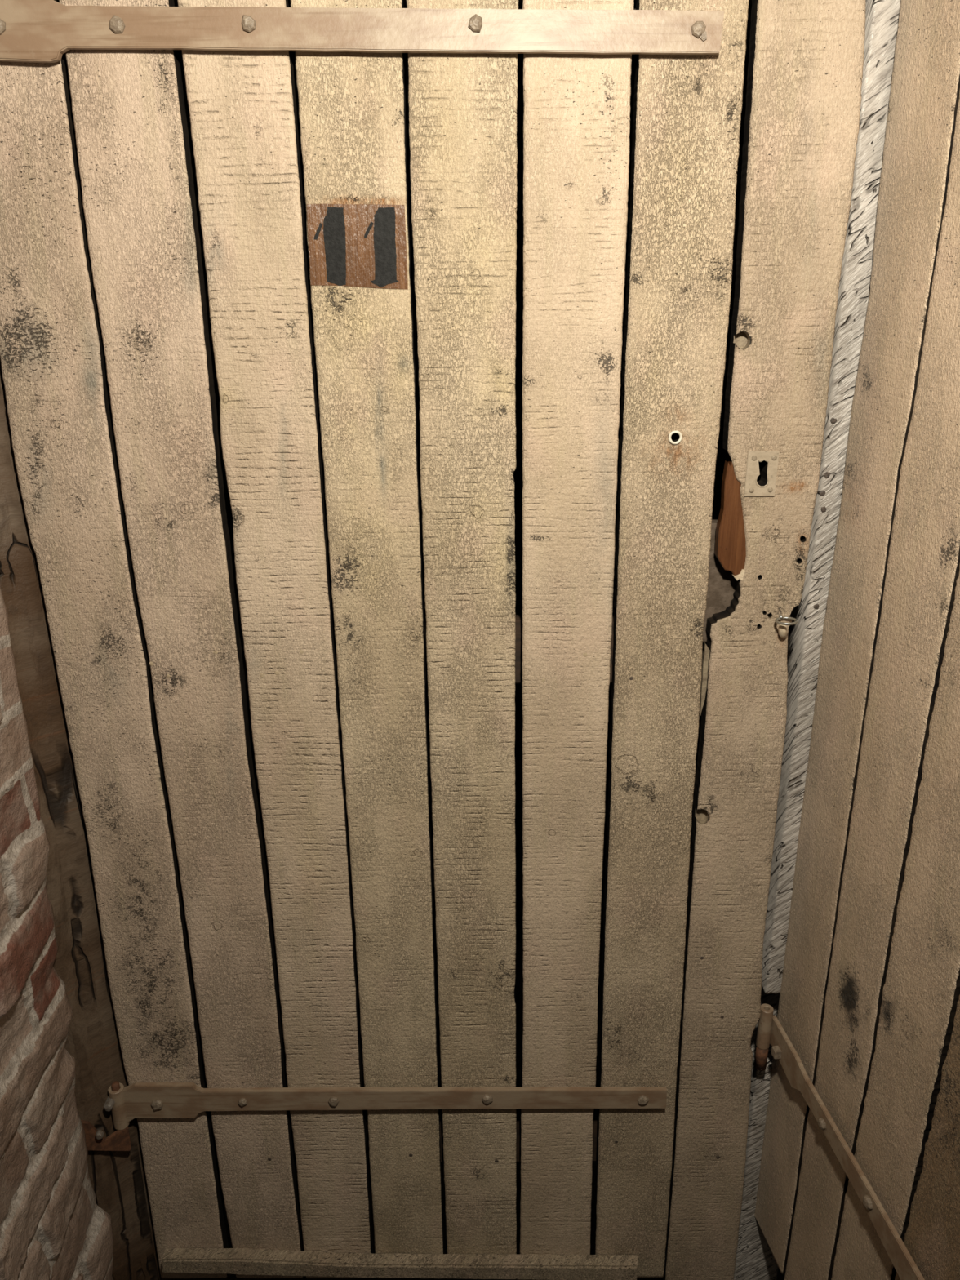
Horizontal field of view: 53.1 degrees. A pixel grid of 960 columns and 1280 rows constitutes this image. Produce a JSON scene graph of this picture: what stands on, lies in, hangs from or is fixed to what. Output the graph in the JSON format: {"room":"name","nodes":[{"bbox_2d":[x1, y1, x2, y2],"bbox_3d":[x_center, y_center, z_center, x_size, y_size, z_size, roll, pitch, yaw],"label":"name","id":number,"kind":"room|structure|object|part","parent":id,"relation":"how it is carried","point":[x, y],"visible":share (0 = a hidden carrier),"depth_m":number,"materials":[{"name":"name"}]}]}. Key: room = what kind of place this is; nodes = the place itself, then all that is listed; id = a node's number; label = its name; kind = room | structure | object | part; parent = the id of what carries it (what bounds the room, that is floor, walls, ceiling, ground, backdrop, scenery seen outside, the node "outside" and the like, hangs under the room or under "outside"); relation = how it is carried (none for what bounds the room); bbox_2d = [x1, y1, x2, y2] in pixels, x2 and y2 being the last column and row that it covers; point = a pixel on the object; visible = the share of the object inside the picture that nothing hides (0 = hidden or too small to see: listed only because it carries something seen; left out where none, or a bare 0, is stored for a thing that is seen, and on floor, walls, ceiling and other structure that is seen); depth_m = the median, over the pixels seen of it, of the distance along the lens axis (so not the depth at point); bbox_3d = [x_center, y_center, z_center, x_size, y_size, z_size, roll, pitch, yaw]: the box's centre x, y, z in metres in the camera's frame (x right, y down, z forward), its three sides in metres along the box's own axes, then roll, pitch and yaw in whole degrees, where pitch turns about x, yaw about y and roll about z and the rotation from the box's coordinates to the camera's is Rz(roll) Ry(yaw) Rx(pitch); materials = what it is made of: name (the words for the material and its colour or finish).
{"room":"cellar corridor","nodes":[
{"label":"cellar corridor","id":0,"kind":"room"},
{"bbox_2d":[0,584,113,1279],"bbox_3d":[-0.564,0.298,0.603,0.315,2.248,1.377,-5,20,-13],"label":"wall","id":1,"kind":"structure","parent":0,"point":[53,1226],"depth_m":1.20,"materials":[{"name":"brick"}]},
{"bbox_2d":[174,0,760,943],"bbox_3d":[0.098,-0.313,2.194,2.600,2.450,0.050,0,19,0],"label":"wall","id":2,"kind":"structure","parent":0,"point":[721,455],"depth_m":2.11,"materials":[{"name":"black"}]},
{"bbox_2d":[176,942,785,1279],"bbox_3d":[0.111,1.419,0.864,2.600,0.050,3.600,0,19,0],"label":"floor","id":3,"kind":"structure","parent":0,"point":[518,967],"depth_m":2.10,"materials":[{"name":"black"}]},
{"bbox_2d":[0,359,177,1279],"bbox_3d":[-0.614,0.070,1.259,0.157,2.250,0.151,0,19,0],"label":"post","id":4,"kind":"object","parent":3,"relation":"on","point":[117,1173],"visible":0.48,"depth_m":1.34,"materials":[{"name":"wood"}]},
{"bbox_2d":[0,0,749,1279],"bbox_3d":[-0.132,0.098,1.267,0.858,2.017,0.074,0,19,0],"label":"door","id":5,"kind":"structure","parent":4,"relation":"attached to","point":[106,354],"depth_m":1.19,"materials":[{"name":"beige paint"}]},
{"bbox_2d":[661,0,866,1279],"bbox_3d":[0.340,0.175,1.294,0.146,2.179,0.083,0,19,0],"label":"board","id":6,"kind":"object","parent":5,"relation":"attached to","point":[802,124],"visible":0.99,"depth_m":1.18,"materials":[{"name":"beige paint"}]},
{"bbox_3d":[0.336,-0.199,1.149,0.037,0.055,0.003,0,19,0],"label":"lock plate","id":7,"kind":"part","parent":6,"relation":"part of","materials":[{"name":"beige metal"}]},
{"bbox_2d":[733,0,901,1279],"bbox_3d":[0.454,0.114,1.324,0.083,2.109,0.117,0,19,0],"label":"wall","id":8,"kind":"structure","parent":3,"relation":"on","point":[754,1259],"depth_m":1.22,"materials":[{"name":"grey paint"}]},
{"bbox_2d":[754,0,959,1279],"bbox_3d":[0.497,0.118,1.035,0.091,1.920,0.508,-4,19,-10],"label":"door","id":9,"kind":"structure","parent":8,"relation":"attached to","point":[860,1173],"depth_m":1.10,"materials":[{"name":"beige paint"}]}
]}

